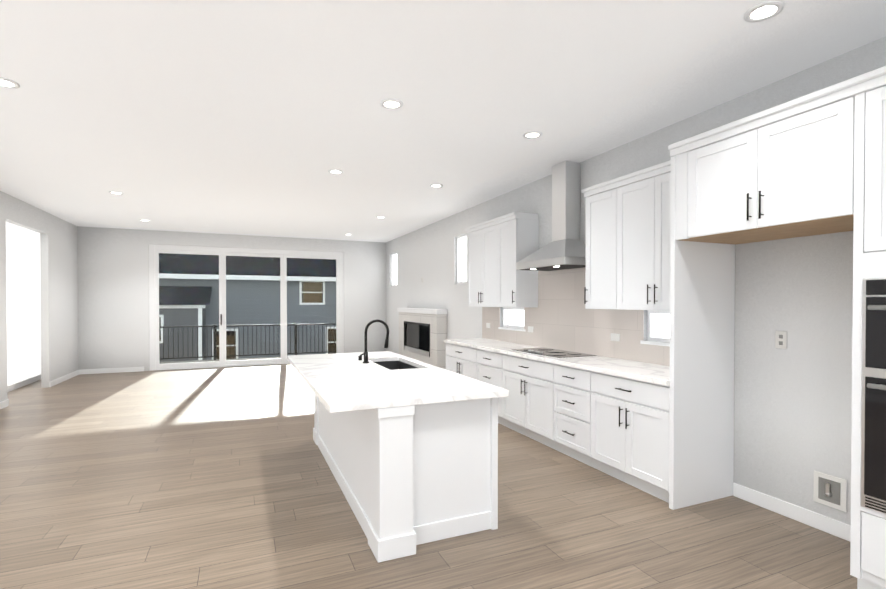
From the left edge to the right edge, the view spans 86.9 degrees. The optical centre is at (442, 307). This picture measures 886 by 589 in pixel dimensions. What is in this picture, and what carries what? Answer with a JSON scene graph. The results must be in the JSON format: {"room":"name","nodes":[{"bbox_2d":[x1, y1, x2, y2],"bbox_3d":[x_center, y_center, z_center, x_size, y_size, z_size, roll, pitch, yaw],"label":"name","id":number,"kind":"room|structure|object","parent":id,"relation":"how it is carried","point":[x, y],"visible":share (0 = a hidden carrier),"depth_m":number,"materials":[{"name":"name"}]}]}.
{"room":"open-plan kitchen","nodes":[
{"label":"open-plan kitchen","id":0,"kind":"room"},
{"bbox_2d":[6,222,40,385],"bbox_3d":[-7.056,-0.120,7.768,0.510,3.000,5.100,0,1,-23],"label":"window","id":1,"kind":"structure","parent":0,"point":[23,291],"depth_m":8.18,"materials":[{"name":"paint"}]},
{"bbox_2d":[7,374,40,391],"bbox_3d":[-7.147,1.330,7.744,0.014,0.100,4.800,0,1,-23],"label":"baseboard","id":2,"kind":"structure","parent":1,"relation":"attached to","point":[17,385],"depth_m":8.16,"materials":[{"name":"white wood"}]},
{"bbox_2d":[0,191,78,401],"bbox_3d":[-4.662,-0.069,3.002,0.110,3.000,14.050,0,1,-23],"label":"wall","id":3,"kind":"structure","parent":0,"point":[59,290],"depth_m":8.14,"materials":[{"name":"paint"}]},
{"bbox_2d":[0,399,8,409],"bbox_3d":[-4.012,1.396,1.669,0.014,0.100,10.760,0,1,-23],"label":"baseboard","id":4,"kind":"structure","parent":3,"relation":"attached to","point":[5,403],"depth_m":6.49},
{"bbox_2d":[49,370,79,386],"bbox_3d":[-7.078,1.319,8.771,0.014,0.100,1.570,0,1,-23],"label":"baseboard","id":5,"kind":"structure","parent":3,"relation":"attached to","point":[54,382],"depth_m":8.69,"materials":[{"name":"white wood"}]},
{"bbox_2d":[77,226,385,370],"bbox_3d":[-4.459,-0.154,10.822,6.760,3.000,0.150,0,1,-23],"label":"wall","id":6,"kind":"structure","parent":0,"point":[113,297],"depth_m":9.89,"materials":[{"name":"paint"}]},
{"bbox_2d":[80,367,143,373],"bbox_3d":[-6.850,1.308,9.715,1.100,0.100,0.017,0,1,-23],"label":"baseboard","id":7,"kind":"structure","parent":6,"relation":"attached to","point":[126,369],"depth_m":9.70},
{"bbox_2d":[149,244,343,370],"bbox_3d":[-4.381,-0.006,10.832,4.150,2.705,0.135,0,1,-23],"label":"sliding door","id":8,"kind":"structure","parent":6,"relation":"in","point":[155,250],"depth_m":10.62,"materials":[{"name":"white glass"}]},
{"bbox_2d":[0,364,856,588],"bbox_3d":[-3.108,1.483,3.771,9.880,0.120,14.200,0,1,-23],"label":"floor","id":9,"kind":"structure","parent":0,"point":[212,478],"depth_m":3.20,"materials":[{"name":"brown wood"}]},
{"bbox_2d":[313,395,508,562],"bbox_3d":[-0.482,0.986,3.979,0.864,0.870,2.588,0,1,-23],"label":"kitchen island","id":10,"kind":"object","parent":9,"relation":"on","point":[408,447],"depth_m":2.90,"materials":[{"name":"white wood"}]},
{"bbox_2d":[287,353,446,414],"bbox_3d":[-0.802,0.532,3.830,0.690,0.040,2.580,0,1,-23],"label":"island countertop","id":11,"kind":"structure","parent":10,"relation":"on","point":[340,381],"depth_m":3.19,"materials":[{"name":"white stone"}]},
{"bbox_2d":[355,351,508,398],"bbox_3d":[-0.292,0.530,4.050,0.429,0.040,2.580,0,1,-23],"label":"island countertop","id":12,"kind":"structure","parent":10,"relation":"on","point":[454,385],"depth_m":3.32,"materials":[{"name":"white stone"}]},
{"bbox_2d":[371,359,414,370],"bbox_3d":[-0.440,0.652,4.293,0.364,0.234,0.864,0,1,-23],"label":"sink","id":13,"kind":"object","parent":12,"relation":"in","point":[394,364],"depth_m":4.69,"materials":[{"name":"black metal"}]},
{"bbox_2d":[397,308,446,368],"bbox_3d":[-0.470,0.691,9.459,0.218,1.340,2.280,0,1,-23],"label":"fireplace","id":14,"kind":"object","parent":9,"relation":"on","point":[422,334],"visible":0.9,"depth_m":9.02,"materials":[{"name":"tile"}]},
{"bbox_2d":[445,342,471,377],"bbox_3d":[0.524,0.957,6.640,0.628,0.870,1.000,0,1,-23],"label":"base cabinet","id":15,"kind":"object","parent":9,"relation":"on","point":[458,358],"depth_m":6.51,"materials":[{"name":"white wood"}]},
{"bbox_2d":[472,350,499,423],"bbox_3d":[0.851,0.965,5.883,0.628,0.870,0.776,0,1,-23],"label":"base cabinet","id":16,"kind":"object","parent":9,"relation":"on","point":[485,364],"depth_m":5.79,"materials":[{"name":"white wood"}]},
{"bbox_2d":[500,354,547,445],"bbox_3d":[1.172,0.973,5.139,0.628,0.870,0.970,0,1,-23],"label":"base cabinet","id":17,"kind":"object","parent":9,"relation":"on","point":[525,409],"depth_m":5.02,"materials":[{"name":"white wood"}]},
{"bbox_2d":[548,362,587,464],"bbox_3d":[1.470,0.981,4.450,0.628,0.870,0.657,0,1,-23],"label":"base cabinet","id":18,"kind":"object","parent":9,"relation":"on","point":[567,387],"depth_m":4.37,"materials":[{"name":"white wood"}]},
{"bbox_2d":[588,370,731,509],"bbox_3d":[1.737,0.988,3.831,0.628,0.870,0.820,0,1,-23],"label":"base cabinet","id":19,"kind":"object","parent":9,"relation":"on","point":[672,443],"depth_m":3.48,"materials":[{"name":"white wood"}]},
{"bbox_2d":[444,338,727,385],"bbox_3d":[1.099,0.517,5.271,0.653,0.040,3.980,0,1,-23],"label":"countertop","id":20,"kind":"structure","parent":19,"relation":"on","point":[652,372],"depth_m":4.29,"materials":[{"name":"white stone"}]},
{"bbox_2d":[848,70,885,588],"bbox_3d":[2.486,0.172,2.064,0.646,2.540,0.840,0,1,-23],"label":"tall cabinet","id":21,"kind":"object","parent":9,"relation":"on","point":[866,95],"depth_m":2.26,"materials":[{"name":"white wood"}]},
{"bbox_2d":[0,0,885,242],"bbox_3d":[-3.108,-1.637,3.737,9.880,0.120,14.200,0,1,-23],"label":"ceiling","id":22,"kind":"structure","parent":0,"point":[250,117],"depth_m":3.44,"materials":[{"name":"paint"}]},
{"bbox_2d":[0,77,19,88],"bbox_3d":[-3.063,-1.566,3.256,0.176,0.009,0.176,0,1,-23],"label":"recessed light","id":23,"kind":"object","parent":22,"relation":"in","point":[7,83],"visible":0.96,"depth_m":3.27,"materials":[{"name":"white plastic"}]},
{"bbox_2d":[109,191,123,194],"bbox_3d":[-4.567,-1.602,6.538,0.176,0.009,0.176,0,1,-23],"label":"recessed light","id":24,"kind":"object","parent":22,"relation":"in","point":[115,192],"visible":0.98,"depth_m":6.51,"materials":[{"name":"white plastic"}]},
{"bbox_2d":[328,169,342,173],"bbox_3d":[-1.258,-1.590,5.483,0.176,0.009,0.176,0,1,-23],"label":"recessed light","id":25,"kind":"object","parent":22,"relation":"in","point":[334,171],"visible":0.96,"depth_m":5.47,"materials":[{"name":"white plastic"}]},
{"bbox_2d":[380,99,402,108],"bbox_3d":[-0.396,-1.570,3.612,0.176,0.009,0.176,0,1,-23],"label":"recessed light","id":26,"kind":"object","parent":22,"relation":"in","point":[391,103],"visible":0.98,"depth_m":3.60,"materials":[{"name":"white plastic"}]},
{"bbox_2d":[430,184,442,187],"bbox_3d":[-0.083,-1.597,6.143,0.176,0.009,0.176,0,1,-23],"label":"recessed light","id":27,"kind":"object","parent":22,"relation":"in","point":[436,185],"visible":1,"depth_m":6.12,"materials":[{"name":"white plastic"}]},
{"bbox_2d":[523,131,541,138],"bbox_3d":[0.820,-1.577,4.278,0.176,0.009,0.176,0,1,-23],"label":"recessed light","id":28,"kind":"object","parent":22,"relation":"in","point":[532,134],"visible":1,"depth_m":4.26,"materials":[{"name":"white plastic"}]},
{"bbox_2d":[744,0,783,21],"bbox_3d":[1.690,-1.557,2.465,0.176,0.009,0.176,0,1,-23],"label":"recessed light","id":29,"kind":"object","parent":22,"relation":"in","point":[763,11],"visible":1,"depth_m":2.46,"materials":[{"name":"white plastic"}]},
{"bbox_2d":[386,36,885,524],"bbox_3d":[1.389,-0.097,5.613,0.150,3.000,14.050,0,1,-23],"label":"wall","id":30,"kind":"structure","parent":0,"point":[792,416],"depth_m":3.30,"materials":[{"name":"paint"}]},
{"bbox_2d":[391,252,396,286],"bbox_3d":[-1.120,-0.928,11.486,0.125,0.925,0.700,0,1,-23],"label":"window","id":31,"kind":"structure","parent":30,"relation":"in","point":[392,269],"depth_m":11.72,"materials":[{"name":"white glass"}]},
{"bbox_2d":[457,234,466,283],"bbox_3d":[0.391,-0.818,7.987,0.125,0.930,0.585,0,1,-23],"label":"window","id":32,"kind":"structure","parent":30,"relation":"in","point":[464,258],"depth_m":8.16,"materials":[{"name":"white glass"}]},
{"bbox_2d":[468,222,491,309],"bbox_3d":[0.706,-0.578,6.582,0.328,1.140,0.960,0,1,-23],"label":"upper cabinet","id":33,"kind":"object","parent":30,"relation":"attached to","point":[479,237],"depth_m":6.58,"materials":[{"name":"white wood"}]},
{"bbox_2d":[503,307,523,328],"bbox_3d":[1.044,0.141,6.485,0.125,0.385,0.740,0,1,-23],"label":"window","id":34,"kind":"structure","parent":30,"relation":"in","point":[516,317],"depth_m":6.63,"materials":[{"name":"white glass"}]},
{"bbox_2d":[492,214,539,309],"bbox_3d":[0.945,-0.572,6.028,0.328,1.140,0.513,0,1,-23],"label":"upper cabinet","id":35,"kind":"object","parent":30,"relation":"attached to","point":[514,286],"depth_m":5.88,"materials":[{"name":"white wood"}]},
{"bbox_2d":[486,323,619,340],"bbox_3d":[1.197,0.283,5.844,0.006,0.075,2.720,0,1,-23],"label":"backsplash","id":36,"kind":"structure","parent":30,"relation":"attached to","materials":[{"name":"tile"}]},
{"bbox_2d":[516,161,603,270],"bbox_3d":[1.246,-1.052,5.149,0.468,1.071,0.900,0,1,-23],"label":"range hood","id":37,"kind":"object","parent":30,"relation":"attached to","point":[566,245],"depth_m":5.12,"materials":[{"name":"silver metal"}]},
{"bbox_2d":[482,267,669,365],"bbox_3d":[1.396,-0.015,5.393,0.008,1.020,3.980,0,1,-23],"label":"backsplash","id":38,"kind":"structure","parent":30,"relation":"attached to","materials":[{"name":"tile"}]},
{"bbox_2d":[584,182,607,309],"bbox_3d":[1.639,-0.554,4.420,0.328,1.140,0.482,0,1,-23],"label":"upper cabinet","id":39,"kind":"object","parent":30,"relation":"attached to","point":[596,246],"depth_m":4.44,"materials":[{"name":"white wood"}]},
{"bbox_2d":[647,310,669,341],"bbox_3d":[2.082,0.167,4.079,0.125,0.385,0.740,0,1,-23],"label":"window","id":40,"kind":"structure","parent":30,"relation":"in","point":[662,325],"depth_m":4.32,"materials":[{"name":"white glass"}]},
{"bbox_2d":[608,162,731,313],"bbox_3d":[1.860,-0.548,3.909,0.328,1.140,0.897,0,1,-23],"label":"upper cabinet","id":41,"kind":"object","parent":30,"relation":"attached to","point":[647,270],"depth_m":3.79,"materials":[{"name":"white wood"}]},
{"bbox_2d":[672,86,847,245],"bbox_3d":[2.121,-0.790,2.922,0.628,0.636,1.038,0,1,-23],"label":"upper cabinet","id":42,"kind":"object","parent":30,"relation":"attached to","point":[782,173],"depth_m":2.72,"materials":[{"name":"white wood"}]},
{"bbox_2d":[775,331,786,348],"bbox_3d":[2.333,0.225,3.227,0.007,0.120,0.075,0,1,-23],"label":"outlet","id":43,"kind":"object","parent":30,"relation":"attached to","point":[780,336],"depth_m":3.22,"materials":[{"name":"plastic"}]},
{"bbox_2d":[733,483,850,540],"bbox_3d":[2.405,1.381,3.067,0.014,0.100,1.036,0,1,-23],"label":"baseboard","id":44,"kind":"structure","parent":30,"relation":"attached to","point":[837,528],"depth_m":3.14,"materials":[{"name":"white wood"}]},
{"bbox_2d":[813,470,846,511],"bbox_3d":[2.441,1.162,2.960,0.030,0.200,0.180,0,1,-23],"label":"outlet","id":45,"kind":"object","parent":30,"relation":"attached to","point":[830,490],"depth_m":2.95,"materials":[{"name":"plastic"}]},
{"label":"outside","id":46,"kind":"structure","parent":0,"visible":0},
{"bbox_2d":[160,357,280,363],"bbox_3d":[-4.771,1.553,12.068,6.200,0.260,2.348,0,1,-23],"label":"deck","id":47,"kind":"object","parent":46,"point":[217,360],"depth_m":12.50,"materials":[{"name":"grey wood"}]},
{"bbox_2d":[159,323,335,359],"bbox_3d":[-4.772,0.943,12.064,6.170,0.960,2.293,0,1,-23],"label":"railing","id":48,"kind":"object","parent":47,"relation":"on","point":[215,326],"depth_m":13.04,"materials":[{"name":"black metal"}]},
{"bbox_3d":[-14.433,6.202,33.245,80.000,0.200,47.500,0,1,-23],"label":"ground","id":49,"kind":"structure","parent":46,"visible":0},
{"bbox_2d":[159,253,335,361],"bbox_3d":[-6.993,-0.302,23.505,38.000,13.020,11.150,0,1,-23],"label":"house","id":50,"kind":"structure","parent":49,"relation":"on","point":[205,291],"depth_m":19.29,"materials":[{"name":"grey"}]}
]}

